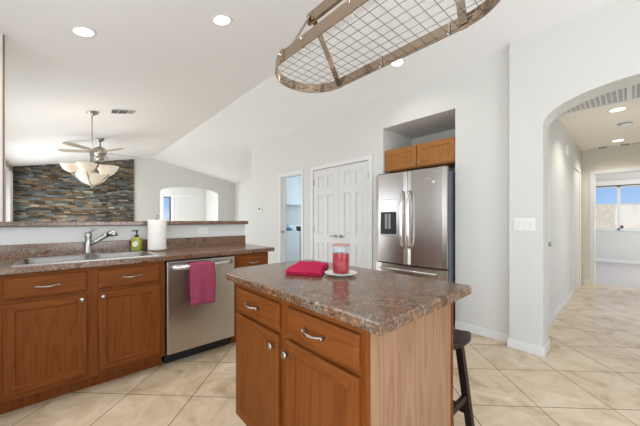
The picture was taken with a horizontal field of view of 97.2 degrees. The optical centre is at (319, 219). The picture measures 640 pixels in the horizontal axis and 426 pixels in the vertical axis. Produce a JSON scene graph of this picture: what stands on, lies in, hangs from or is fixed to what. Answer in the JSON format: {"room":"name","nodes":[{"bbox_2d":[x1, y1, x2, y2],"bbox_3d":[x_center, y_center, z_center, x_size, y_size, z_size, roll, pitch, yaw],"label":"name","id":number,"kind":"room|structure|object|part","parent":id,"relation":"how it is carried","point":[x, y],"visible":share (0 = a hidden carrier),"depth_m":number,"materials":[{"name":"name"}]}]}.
{"room":"kitchen","nodes":[
{"label":"kitchen","id":0,"kind":"room"},
{"bbox_2d":[5,171,5,221],"bbox_3d":[-3.364,-0.065,2.147,0.100,2.550,12.500,0,0,-42],"label":"wall","id":1,"kind":"structure","parent":0,"point":[5,171],"depth_m":6.47,"materials":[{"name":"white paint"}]},
{"bbox_2d":[5,165,12,221],"bbox_3d":[-6.401,0.015,5.649,0.075,2.330,2.929,0,0,-42],"label":"vertical blinds","id":2,"kind":"object","parent":1,"relation":"attached to","point":[9,173],"visible":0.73,"depth_m":6.40,"materials":[{"name":"white plastic"}]},
{"bbox_2d":[13,159,133,221],"bbox_3d":[-6.470,-0.287,7.595,2.460,2.993,0.055,0,0,-42],"label":"stone wall","id":3,"kind":"structure","parent":0,"point":[121,188],"depth_m":7.44,"materials":[{"name":"multicoloured stone"}]},
{"bbox_2d":[9,158,234,220],"bbox_3d":[-5.387,-0.375,8.695,5.900,3.170,0.120,0,0,-42],"label":"wall","id":4,"kind":"structure","parent":0,"point":[151,175],"depth_m":8.92,"materials":[{"name":"white paint"}]},
{"bbox_2d":[0,34,244,244],"bbox_3d":[-1.934,-0.100,2.603,2.632,2.620,0.125,0,0,-42],"label":"wall","id":5,"kind":"structure","parent":0,"point":[49,234],"depth_m":2.37,"materials":[{"name":"white paint"}]},
{"bbox_2d":[3,35,4,221],"bbox_3d":[-2.380,-0.683,2.122,0.008,1.403,0.018,0,0,-42],"label":"trim","id":6,"kind":"structure","parent":5,"relation":"attached to","point":[3,35],"depth_m":2.12,"materials":[{"name":"brown wood"}]},
{"bbox_2d":[0,235,244,258],"bbox_3d":[-1.881,0.265,2.553,2.622,0.141,0.019,0,0,-42],"label":"backsplash","id":7,"kind":"structure","parent":5,"relation":"attached to","point":[46,249],"depth_m":2.48,"materials":[{"name":"brown stone"}]},
{"bbox_2d":[0,221,247,226],"bbox_3d":[-1.957,0.038,2.650,2.660,0.038,0.305,0,0,-42],"label":"bar ledge","id":8,"kind":"object","parent":5,"relation":"on","point":[42,223],"visible":1,"depth_m":2.47,"materials":[{"name":"brown laminate"}]},
{"bbox_2d":[198,228,207,233],"bbox_3d":[-1.286,0.127,3.100,0.114,0.070,0.008,0,0,-42],"label":"outlet","id":9,"kind":"object","parent":5,"relation":"attached to","point":[200,230],"visible":1,"depth_m":3.10,"materials":[{"name":"white plastic"}]},
{"bbox_2d":[160,187,205,220],"bbox_3d":[-5.724,-0.040,11.076,2.800,2.500,0.100,0,0,-42],"label":"wall","id":10,"kind":"structure","parent":0,"point":[178,190],"depth_m":11.31,"materials":[{"name":"white paint"}]},
{"bbox_2d":[163,195,170,220],"bbox_3d":[-5.915,0.140,10.886,0.280,2.140,0.045,0,0,-42],"label":"window","id":11,"kind":"structure","parent":10,"relation":"in","point":[165,196],"depth_m":10.95,"materials":[{"name":"white paint"}]},
{"bbox_2d":[172,195,201,220],"bbox_3d":[-5.325,0.130,11.359,1.150,2.160,0.016,0,0,-42],"label":"trim","id":12,"kind":"structure","parent":10,"relation":"attached to","point":[173,196],"depth_m":11.12,"materials":[{"name":"white paint"}]},
{"bbox_2d":[175,198,199,220],"bbox_3d":[-5.318,0.175,11.351,0.970,2.050,0.097,0,0,-42],"label":"door","id":13,"kind":"structure","parent":10,"relation":"in","point":[179,214],"depth_m":11.36,"materials":[{"name":"white paint"}]},
{"bbox_2d":[206,190,216,220],"bbox_3d":[-4.118,-0.040,11.196,0.100,2.500,1.880,0,0,-42],"label":"wall","id":14,"kind":"structure","parent":0,"point":[211,197],"depth_m":11.43,"materials":[{"name":"white paint"}]},
{"bbox_2d":[235,180,250,243],"bbox_3d":[-1.792,-0.090,9.134,0.104,2.600,4.060,0,0,-42],"label":"wall","id":15,"kind":"structure","parent":0,"point":[242,189],"depth_m":10.05,"materials":[{"name":"white paint"}]},
{"bbox_2d":[286,205,300,224],"bbox_3d":[-0.648,-0.165,7.370,2.260,2.750,0.090,0,0,-42],"label":"wall","id":16,"kind":"structure","parent":0,"point":[293,213],"depth_m":7.28,"materials":[{"name":"white paint"}]},
{"bbox_2d":[286,176,300,205],"bbox_3d":[-0.759,-0.730,6.956,1.500,0.760,0.365,0,0,-42],"label":"laundry cabinet","id":17,"kind":"object","parent":16,"relation":"attached to","point":[293,184],"visible":0.12,"depth_m":6.83,"materials":[{"name":"white wood"}]},
{"bbox_2d":[0,0,614,182],"bbox_3d":[-1.214,-1.678,4.063,6.060,0.944,12.650,0,0,-42],"label":"ceiling","id":18,"kind":"structure","parent":0,"point":[203,94],"depth_m":3.06,"materials":[{"name":"white paint"}]},
{"bbox_2d":[69,25,96,37],"bbox_3d":[-1.874,-1.488,2.235,0.174,0.042,0.177,0,0,-37],"label":"recessed light","id":19,"kind":"object","parent":18,"relation":"in","point":[82,31],"visible":1,"depth_m":2.22,"materials":[{"name":"white plastic"}]},
{"bbox_2d":[59,111,118,188],"bbox_3d":[-3.261,-0.983,4.000,0.641,1.107,0.664,0,0,-42],"label":"chandelier","id":20,"kind":"object","parent":18,"relation":"hanging from","point":[85,173],"visible":1,"depth_m":3.92,"materials":[{"name":"white glass"}]},
{"bbox_3d":[-3.412,-0.704,3.864,0.234,0.117,0.236,0,0,-42],"label":"lamp shade","id":21,"kind":"part","parent":20,"relation":"part of","materials":[{"name":"beige glass"}]},
{"bbox_3d":[-3.153,-0.704,3.810,0.234,0.117,0.236,0,0,-42],"label":"lamp shade","id":22,"kind":"part","parent":20,"relation":"part of","materials":[{"name":"beige glass"}]},
{"bbox_3d":[-3.245,-0.564,4.015,0.380,0.157,0.380,0,0,-42],"label":"lamp shade","id":23,"kind":"part","parent":20,"relation":"part of","materials":[{"name":"beige glass"}]},
{"bbox_3d":[-3.245,-1.223,4.015,0.011,0.506,0.011,0,0,-20],"label":"stem","id":24,"kind":"part","parent":20,"relation":"part of","materials":[{"name":"silver metal"}]},
{"bbox_3d":[-3.199,-0.704,4.235,0.234,0.117,0.236,0,0,-42],"label":"lamp shade","id":25,"kind":"part","parent":20,"relation":"part of","materials":[{"name":"beige glass"}]},
{"bbox_3d":[-3.021,-0.704,4.039,0.234,0.117,0.236,0,0,-42],"label":"lamp shade","id":26,"kind":"part","parent":20,"relation":"part of","materials":[{"name":"beige glass"}]},
{"bbox_2d":[58,138,139,160],"bbox_3d":[-4.274,-1.362,5.547,1.308,0.445,1.327,0,0,-42],"label":"ceiling fan","id":27,"kind":"object","parent":18,"relation":"hanging from","point":[100,152],"visible":0.94,"depth_m":5.42,"materials":[{"name":"silver metal"}]},
{"bbox_3d":[-4.665,-1.307,5.432,0.640,0.041,0.135,0,0,-13],"label":"blade","id":28,"kind":"part","parent":27,"relation":"part of","materials":[{"name":"beige wood"}]},
{"bbox_3d":[-4.339,-1.307,5.126,0.135,0.041,0.640,0,0,5],"label":"blade","id":29,"kind":"part","parent":27,"relation":"part of","materials":[{"name":"beige wood"}]},
{"bbox_3d":[-4.292,-1.275,5.503,0.220,0.270,0.220,0,0,-42],"label":"motor","id":30,"kind":"part","parent":27,"relation":"part of","materials":[{"name":"silver metal"}]},
{"bbox_3d":[-3.948,-1.307,5.342,0.640,0.041,0.135,0,0,23],"label":"blade","id":31,"kind":"part","parent":27,"relation":"part of","materials":[{"name":"beige wood"}]},
{"bbox_2d":[110,109,135,113],"bbox_3d":[-2.918,-1.594,4.179,0.304,0.081,0.162,0,0,-42],"label":"ceiling vent","id":32,"kind":"object","parent":18,"relation":"in","point":[118,111],"visible":1,"depth_m":4.16,"materials":[{"name":"white plastic"}]},
{"bbox_2d":[211,14,232,25],"bbox_3d":[-0.824,-1.674,2.371,0.174,0.042,0.177,0,0,-37],"label":"recessed light","id":33,"kind":"object","parent":18,"relation":"in","point":[218,19],"visible":1,"depth_m":2.36,"materials":[{"name":"white plastic"}]},
{"bbox_2d":[275,0,499,92],"bbox_3d":[0.205,-1.236,1.300,0.448,0.904,1.136,0,0,-42],"label":"pot rack","id":34,"kind":"object","parent":18,"relation":"hanging from","point":[465,19],"visible":1,"depth_m":1.33,"materials":[{"name":"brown metal"}]},
{"bbox_2d":[390,58,404,67],"bbox_3d":[0.858,-1.753,3.143,0.177,0.040,0.174,0,0,42],"label":"recessed light","id":35,"kind":"object","parent":18,"relation":"in","point":[401,62],"visible":0.58,"depth_m":3.16,"materials":[{"name":"white plastic"}]},
{"bbox_2d":[0,261,639,425],"bbox_3d":[0.457,1.260,7.163,12.700,0.100,15.200,0,0,-42],"label":"floor","id":36,"kind":"structure","parent":0,"point":[589,375],"depth_m":2.07,"materials":[{"name":"beige tile"}]},
{"bbox_2d":[0,261,164,414],"bbox_3d":[-1.786,0.773,2.191,0.914,0.874,0.654,0,0,-42],"label":"base cabinet","id":37,"kind":"object","parent":36,"relation":"on","point":[62,332],"visible":0.99,"depth_m":1.92,"materials":[{"name":"brown wood"}]},
{"bbox_3d":[-1.764,0.427,1.829,0.392,0.134,0.020,0,0,-42],"label":"drawer","id":38,"kind":"part","parent":37,"relation":"part of","materials":[{"name":"brown wood"}]},
{"bbox_3d":[-1.764,0.796,1.829,0.392,0.557,0.020,0,0,-42],"label":"door","id":39,"kind":"part","parent":37,"relation":"part of","materials":[{"name":"brown wood"}]},
{"bbox_3d":[-1.746,0.427,1.809,0.120,0.018,0.034,0,0,-42],"label":"pull handle","id":40,"kind":"part","parent":37,"relation":"part of","materials":[{"name":"silver metal"}]},
{"bbox_3d":[-1.429,0.427,2.133,0.393,0.134,0.020,0,0,-42],"label":"drawer","id":41,"kind":"part","parent":37,"relation":"part of","materials":[{"name":"brown wood"}]},
{"bbox_3d":[-1.429,0.796,2.133,0.393,0.557,0.020,0,0,-42],"label":"door","id":42,"kind":"part","parent":37,"relation":"part of","materials":[{"name":"brown wood"}]},
{"bbox_3d":[-1.410,0.427,2.113,0.120,0.018,0.034,0,0,-42],"label":"pull handle","id":43,"kind":"part","parent":37,"relation":"part of","materials":[{"name":"silver metal"}]},
{"bbox_2d":[0,235,273,275],"bbox_3d":[-1.669,0.265,2.323,2.628,0.141,0.644,0,0,-42],"label":"countertop","id":44,"kind":"structure","parent":37,"relation":"on","point":[192,247],"depth_m":2.37,"materials":[{"name":"brown stone"}]},
{"bbox_2d":[11,250,157,266],"bbox_3d":[-1.794,0.376,2.224,0.820,0.170,0.505,0,0,-42],"label":"sink","id":45,"kind":"object","parent":44,"relation":"in","point":[25,261],"visible":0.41,"depth_m":2.23,"materials":[{"name":"metal"}]},
{"bbox_3d":[-1.923,0.376,2.074,0.361,0.169,0.389,0,0,-42],"label":"bowl","id":46,"kind":"part","parent":45,"relation":"part of","materials":[{"name":"metal"}]},
{"bbox_3d":[-1.631,0.376,2.337,0.361,0.169,0.389,0,0,-42],"label":"bowl","id":47,"kind":"part","parent":45,"relation":"part of","materials":[{"name":"metal"}]},
{"bbox_2d":[131,230,141,250],"bbox_3d":[-1.697,0.195,2.612,0.076,0.191,0.057,0,0,-2],"label":"soap bottle","id":48,"kind":"object","parent":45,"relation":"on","point":[136,243],"visible":1,"depth_m":2.59,"materials":[{"name":"green plastic"}]},
{"bbox_2d":[77,228,117,254],"bbox_3d":[-1.890,0.184,2.400,0.284,0.212,0.086,0,0,-29],"label":"faucet","id":49,"kind":"object","parent":44,"relation":"on","point":[89,243],"visible":1,"depth_m":2.37,"materials":[{"name":"silver metal"}]},
{"bbox_3d":[-1.946,0.286,2.369,0.150,0.008,0.056,0,0,-42],"label":"plate","id":50,"kind":"part","parent":49,"relation":"part of","materials":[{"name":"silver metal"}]},
{"bbox_3d":[-1.882,0.174,2.397,0.149,0.115,0.038,0,0,-26],"label":"spout","id":51,"kind":"part","parent":49,"relation":"part of","materials":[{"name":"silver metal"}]},
{"bbox_2d":[148,215,166,251],"bbox_3d":[-1.537,0.127,2.663,0.160,0.338,0.160,0,0,-42],"label":"paper towel holder","id":52,"kind":"object","parent":44,"relation":"on","point":[157,229],"visible":0.98,"depth_m":2.60,"materials":[{"name":"white paper"}]},
{"bbox_2d":[162,255,233,363],"bbox_3d":[-1.209,0.776,2.681,0.585,0.868,0.664,0,0,-42],"label":"dishwasher","id":53,"kind":"object","parent":36,"relation":"on","point":[195,329],"visible":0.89,"depth_m":2.44,"materials":[{"name":"silver metal"}]},
{"bbox_3d":[-1.009,0.398,2.461,0.536,0.041,0.070,0,0,-42],"label":"handle","id":54,"kind":"part","parent":53,"relation":"part of","materials":[{"name":"silver metal"}]},
{"bbox_2d":[189,261,215,305],"bbox_3d":[-1.009,0.545,2.425,0.213,0.364,0.048,0,0,-42],"label":"hand towel","id":55,"kind":"object","parent":53,"relation":"hanging from","point":[202,275],"visible":1,"depth_m":2.40,"materials":[{"name":"pink fabric"}]},
{"bbox_2d":[230,252,267,342],"bbox_3d":[-0.865,0.773,3.026,0.372,0.874,0.654,0,0,-42],"label":"base cabinet","id":56,"kind":"object","parent":36,"relation":"on","point":[261,258],"visible":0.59,"depth_m":2.77,"materials":[{"name":"brown wood"}]},
{"bbox_3d":[-0.670,0.427,2.821,0.315,0.134,0.020,0,0,-42],"label":"drawer","id":57,"kind":"part","parent":56,"relation":"part of","materials":[{"name":"brown wood"}]},
{"bbox_2d":[286,225,299,261],"bbox_3d":[-0.934,0.680,6.598,0.680,1.060,0.630,0,0,-42],"label":"washing machine","id":58,"kind":"object","parent":36,"relation":"on","point":[292,237],"visible":0.13,"depth_m":6.47,"materials":[{"name":"white metal"}]},
{"bbox_2d":[287,225,300,259],"bbox_3d":[-0.398,0.680,7.079,0.680,1.060,0.638,0,0,-42],"label":"dryer","id":59,"kind":"object","parent":36,"relation":"on","point":[293,227],"visible":0.06,"depth_m":7.03,"materials":[{"name":"white metal"}]},
{"bbox_3d":[-0.569,0.215,7.267,0.680,0.130,0.130,0,0,-42],"label":"control panel","id":60,"kind":"part","parent":59,"relation":"part of","materials":[{"name":"white plastic"}]},
{"bbox_2d":[236,283,452,425],"bbox_3d":[0.058,0.772,1.390,0.671,0.875,0.893,0,0,-42],"label":"base cabinet","id":61,"kind":"object","parent":36,"relation":"on","point":[296,365],"visible":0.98,"depth_m":1.09,"materials":[{"name":"brown wood"}]},
{"bbox_3d":[-0.336,0.417,1.350,0.034,0.018,0.116,0,0,-42],"label":"pull handle","id":62,"kind":"part","parent":61,"relation":"part of","materials":[{"name":"silver metal"}]},
{"bbox_3d":[-0.308,0.421,1.359,0.020,0.118,0.402,0,0,-42],"label":"drawer","id":63,"kind":"part","parent":61,"relation":"part of","materials":[{"name":"brown wood"}]},
{"bbox_3d":[-0.308,0.766,1.359,0.020,0.537,0.402,0,0,-42],"label":"door","id":64,"kind":"part","parent":61,"relation":"part of","materials":[{"name":"brown wood"}]},
{"bbox_3d":[-0.211,0.546,1.216,0.029,0.032,0.032,0,0,-42],"label":"knob","id":65,"kind":"part","parent":61,"relation":"part of","materials":[{"name":"silver metal"}]},
{"bbox_3d":[-0.140,0.546,1.138,0.029,0.032,0.032,0,0,-42],"label":"knob","id":66,"kind":"part","parent":61,"relation":"part of","materials":[{"name":"silver metal"}]},
{"bbox_3d":[-0.034,0.417,1.017,0.034,0.018,0.116,0,0,-42],"label":"pull handle","id":67,"kind":"part","parent":61,"relation":"part of","materials":[{"name":"silver metal"}]},
{"bbox_3d":[-0.006,0.766,1.026,0.020,0.537,0.385,0,0,-42],"label":"door","id":68,"kind":"part","parent":61,"relation":"part of","materials":[{"name":"brown wood"}]},
{"bbox_3d":[-0.006,0.421,1.026,0.020,0.118,0.385,0,0,-42],"label":"drawer","id":69,"kind":"part","parent":61,"relation":"part of","materials":[{"name":"brown wood"}]},
{"bbox_2d":[226,259,470,335],"bbox_3d":[0.044,0.315,1.455,0.686,0.038,1.143,0,0,-42],"label":"countertop","id":70,"kind":"structure","parent":61,"relation":"on","point":[377,302],"depth_m":1.16,"materials":[{"name":"brown stone"}]},
{"bbox_2d":[284,260,328,275],"bbox_3d":[-0.062,0.281,1.664,0.210,0.029,0.412,0,0,9],"label":"folded towel","id":71,"kind":"object","parent":70,"relation":"on","point":[308,268],"visible":1,"depth_m":1.56,"materials":[{"name":"fabric"}]},
{"bbox_2d":[325,269,356,276],"bbox_3d":[0.111,0.287,1.498,0.174,0.016,0.174,0,0,-42],"label":"saucer","id":72,"kind":"object","parent":70,"relation":"on","point":[330,272],"visible":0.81,"depth_m":1.48,"materials":[{"name":"white ceramic"}]},
{"bbox_2d":[332,243,349,273],"bbox_3d":[0.111,0.210,1.498,0.095,0.160,0.095,0,0,-42],"label":"candle jar","id":73,"kind":"object","parent":72,"relation":"on","point":[340,259],"visible":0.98,"depth_m":1.46,"materials":[{"name":"red"}]},
{"bbox_3d":[0.111,0.135,1.498,0.095,0.009,0.095,0,0,-42],"label":"lid","id":74,"kind":"part","parent":73,"relation":"part of","materials":[{"name":"beige"}]},
{"bbox_3d":[0.372,0.772,1.088,0.587,0.875,0.012,0,0,-42],"label":"panel","id":75,"kind":"part","parent":61,"relation":"part of","materials":[{"name":"brown wood"}]},
{"bbox_2d":[376,165,454,324],"bbox_3d":[1.313,0.311,3.618,0.901,1.797,0.928,0,0,-42],"label":"refrigerator","id":76,"kind":"object","parent":36,"relation":"on","point":[415,209],"visible":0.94,"depth_m":3.26,"materials":[{"name":"grey metal"}]},
{"bbox_3d":[0.904,-0.016,3.562,0.058,1.116,0.462,0,0,-42],"label":"door","id":77,"kind":"part","parent":76,"relation":"part of","materials":[{"name":"silver metal"}]},
{"bbox_3d":[0.980,0.005,3.377,0.084,0.691,0.034,0,0,-42],"label":"handle","id":78,"kind":"part","parent":76,"relation":"part of","materials":[{"name":"metal"}]},
{"bbox_3d":[1.041,0.005,3.310,0.084,0.691,0.034,0,0,-42],"label":"handle","id":79,"kind":"part","parent":76,"relation":"part of","materials":[{"name":"metal"}]},
{"bbox_3d":[1.018,0.608,3.350,0.080,0.031,0.771,0,0,-42],"label":"handle","id":80,"kind":"part","parent":76,"relation":"part of","materials":[{"name":"silver metal"}]},
{"bbox_3d":[1.061,0.854,3.389,0.058,0.592,0.928,0,0,-42],"label":"freezer drawer","id":81,"kind":"part","parent":76,"relation":"part of","materials":[{"name":"silver metal"}]},
{"bbox_3d":[1.217,-0.016,3.216,0.058,1.116,0.462,0,0,-42],"label":"door","id":82,"kind":"part","parent":76,"relation":"part of","materials":[{"name":"silver metal"}]},
{"bbox_2d":[453,329,474,425],"bbox_3d":[0.565,0.900,1.572,0.304,0.626,0.480,0,0,-42],"label":"bar stool","id":83,"kind":"object","parent":36,"relation":"on","point":[461,338],"visible":0.2,"depth_m":1.48,"materials":[{"name":"brown wood"}]},
{"bbox_3d":[0.565,0.612,1.572,0.264,0.051,0.480,0,0,-42],"label":"seat","id":84,"kind":"part","parent":83,"relation":"part of","materials":[{"name":"brown wood"}]},
{"bbox_2d":[251,50,508,333],"bbox_3d":[0.466,-0.240,4.904,0.840,2.900,5.240,0,0,-42],"label":"wall","id":85,"kind":"structure","parent":0,"point":[470,103],"depth_m":3.13,"materials":[{"name":"white paint"}]},
{"bbox_2d":[281,178,285,261],"bbox_3d":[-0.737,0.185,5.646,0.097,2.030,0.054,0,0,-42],"label":"door","id":86,"kind":"structure","parent":85,"relation":"in","point":[284,179],"depth_m":5.65,"materials":[{"name":"white paint"}]},
{"bbox_2d":[279,170,303,262],"bbox_3d":[-0.522,0.152,5.446,0.136,2.115,0.780,0,0,-42],"label":"trim","id":87,"kind":"structure","parent":85,"relation":"attached to","point":[299,172],"depth_m":5.57,"materials":[{"name":"white paint"}]},
{"bbox_2d":[313,166,338,262],"bbox_3d":[0.086,0.178,4.692,0.087,2.040,0.603,0,0,-42],"label":"door","id":88,"kind":"structure","parent":85,"relation":"in","point":[326,181],"depth_m":4.68,"materials":[{"name":"white paint"}]},
{"bbox_2d":[310,155,372,268],"bbox_3d":[0.287,0.150,4.465,0.016,2.120,1.340,0,0,-42],"label":"trim","id":89,"kind":"structure","parent":85,"relation":"attached to","point":[369,157],"depth_m":4.08,"materials":[{"name":"white paint"}]},
{"bbox_2d":[339,160,368,268],"bbox_3d":[0.493,0.178,4.243,0.087,2.040,0.603,0,0,-42],"label":"door","id":90,"kind":"structure","parent":85,"relation":"in","point":[353,178],"depth_m":4.22,"materials":[{"name":"white paint"}]},
{"bbox_2d":[385,136,454,172],"bbox_3d":[1.314,-0.790,3.609,0.369,0.290,0.950,0,0,-42],"label":"upper cabinet","id":91,"kind":"object","parent":85,"relation":"attached to","point":[436,153],"visible":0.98,"depth_m":3.46,"materials":[{"name":"brown wood"}]},
{"bbox_3d":[1.047,-0.790,3.686,0.020,0.270,0.461,0,0,-42],"label":"door","id":92,"kind":"part","parent":91,"relation":"part of","materials":[{"name":"brown wood"}]},
{"bbox_3d":[1.365,-0.790,3.336,0.020,0.270,0.461,0,0,-42],"label":"door","id":93,"kind":"part","parent":91,"relation":"part of","materials":[{"name":"brown wood"}]},
{"bbox_2d":[455,321,549,356],"bbox_3d":[1.174,1.167,3.522,0.249,0.085,8.240,0,0,-42],"label":"baseboard","id":94,"kind":"structure","parent":85,"relation":"attached to","point":[499,336],"depth_m":2.76,"materials":[{"name":"white paint"}]},
{"bbox_2d":[548,118,581,316],"bbox_3d":[3.536,-0.040,4.124,4.060,2.500,0.100,0,0,-42],"label":"wall","id":95,"kind":"structure","parent":0,"point":[560,166],"depth_m":3.86,"materials":[{"name":"white paint"}]},
{"bbox_2d":[548,138,548,327],"bbox_3d":[2.323,0.155,2.946,0.640,2.110,0.016,0,0,-42],"label":"trim","id":96,"kind":"structure","parent":95,"relation":"attached to","point":[548,138],"depth_m":3.12,"materials":[{"name":"white paint"}]},
{"bbox_2d":[549,291,572,324],"bbox_3d":[3.297,1.167,3.830,1.830,0.085,0.014,0,0,-42],"label":"baseboard","id":97,"kind":"structure","parent":95,"relation":"attached to","point":[558,310],"depth_m":3.67,"materials":[{"name":"white paint"}]},
{"bbox_2d":[564,145,568,156],"bbox_3d":[3.500,-0.970,4.000,0.160,0.140,0.035,0,0,-42],"label":"door chime","id":98,"kind":"object","parent":95,"relation":"attached to","point":[566,147],"visible":1,"depth_m":3.95,"materials":[{"name":"white plastic"}]},
{"bbox_2d":[572,163,580,294],"bbox_3d":[4.372,0.155,4.803,0.950,2.110,0.016,0,0,-42],"label":"trim","id":99,"kind":"structure","parent":95,"relation":"attached to","point":[574,166],"depth_m":4.49,"materials":[{"name":"white paint"}]},
{"bbox_2d":[509,0,639,346],"bbox_3d":[2.948,-0.250,1.576,0.235,2.920,3.175,0,0,-42],"label":"wall","id":100,"kind":"structure","parent":0,"point":[557,68],"depth_m":2.50,"materials":[{"name":"white paint"}]},
{"bbox_2d":[514,218,534,230],"bbox_3d":[1.871,0.047,2.581,0.010,0.114,0.162,0,0,-42],"label":"light switch","id":101,"kind":"object","parent":100,"relation":"attached to","point":[520,224],"visible":1,"depth_m":2.58,"materials":[{"name":"white plastic"}]},
{"bbox_2d":[557,99,639,150],"bbox_3d":[4.014,-1.305,3.552,4.000,0.030,1.570,0,0,-42],"label":"ceiling","id":102,"kind":"structure","parent":0,"point":[595,127],"depth_m":3.88,"materials":[{"name":"white paint"}]},
{"bbox_2d":[561,84,639,114],"bbox_3d":[3.105,-1.286,2.829,0.670,0.008,1.160,0,0,-42],"label":"ceiling vent","id":103,"kind":"object","parent":102,"relation":"in","point":[629,93],"visible":0.38,"depth_m":3.02,"materials":[{"name":"grey metal"}]},
{"bbox_2d":[585,141,639,150],"bbox_3d":[5.140,-1.285,4.931,0.200,0.010,0.720,0,0,-42],"label":"ceiling vent","id":104,"kind":"object","parent":102,"relation":"in","point":[636,142],"visible":1,"depth_m":4.90,"materials":[{"name":"white plastic"}]},
{"bbox_2d":[607,106,628,112],"bbox_3d":[3.497,-1.288,3.313,0.178,0.008,0.178,0,0,-42],"label":"recessed light","id":105,"kind":"object","parent":102,"relation":"in","point":[617,109],"visible":1,"depth_m":3.30,"materials":[{"name":"white plastic"}]},
{"bbox_2d":[617,121,632,126],"bbox_3d":[4.088,-1.270,3.780,0.150,0.040,0.150,0,0,-42],"label":"smoke detector","id":106,"kind":"object","parent":102,"relation":"attached to","point":[628,123],"visible":1,"depth_m":3.75,"materials":[{"name":"white plastic"}]},
{"bbox_2d":[582,144,639,282],"bbox_3d":[5.493,-0.040,4.899,0.120,2.500,1.380,0,0,-42],"label":"wall","id":107,"kind":"structure","parent":0,"point":[628,156],"depth_m":5.27,"materials":[{"name":"beige paint"}]},
{"bbox_2d":[583,279,589,283],"bbox_3d":[5.021,1.167,5.320,0.014,0.085,0.096,0,0,-42],"label":"baseboard","id":108,"kind":"structure","parent":107,"relation":"attached to","point":[587,281],"depth_m":5.31,"materials":[{"name":"white paint"}]},
{"bbox_2d":[590,167,639,283],"bbox_3d":[5.433,0.155,4.953,0.136,2.110,1.000,0,0,-42],"label":"trim","id":109,"kind":"structure","parent":107,"relation":"attached to","point":[593,174],"depth_m":5.25,"materials":[{"name":"white paint"}]},
{"bbox_2d":[596,172,639,260],"bbox_3d":[8.490,-0.065,7.698,0.120,2.550,5.200,0,0,-42],"label":"wall","id":110,"kind":"structure","parent":0,"point":[616,245],"depth_m":7.83,"materials":[{"name":"white paint"}]},
{"bbox_2d":[596,185,639,231],"bbox_3d":[8.300,-0.305,7.863,0.120,1.270,1.040,0,0,-42],"label":"window","id":111,"kind":"structure","parent":110,"relation":"in","point":[618,228],"depth_m":7.84,"materials":[{"name":"white paint"}]},
{"bbox_3d":[8.274,0.315,7.840,0.050,0.030,1.040,0,0,-42],"label":"sill","id":112,"kind":"part","parent":111,"relation":"part of","materials":[{"name":"white paint"}]},
{"bbox_2d":[596,258,639,264],"bbox_3d":[8.440,1.167,7.653,0.014,0.085,5.200,0,0,-42],"label":"baseboard","id":113,"kind":"structure","parent":110,"relation":"attached to","point":[597,259],"depth_m":7.82,"materials":[{"name":"white paint"}]},
{"bbox_2d":[596,178,639,186],"bbox_3d":[8.262,-1.008,7.829,0.040,0.165,1.060,0,0,-42],"label":"roller blind","id":114,"kind":"object","parent":110,"relation":"attached to","point":[625,182],"visible":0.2,"depth_m":7.80,"materials":[{"name":"white fabric"}]},
{"label":"outside","id":115,"kind":"structure","parent":0,"visible":0},
{"bbox_3d":[7.408,1.420,6.717,100.000,0.180,80.000,0,0,-42],"label":"ground","id":116,"kind":"structure","parent":115,"visible":0},
{"bbox_2d":[596,203,639,228],"bbox_3d":[11.186,0.380,10.143,0.200,1.900,12.000,0,0,-42],"label":"wall","id":117,"kind":"structure","parent":116,"relation":"on","point":[606,214],"depth_m":10.34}
]}

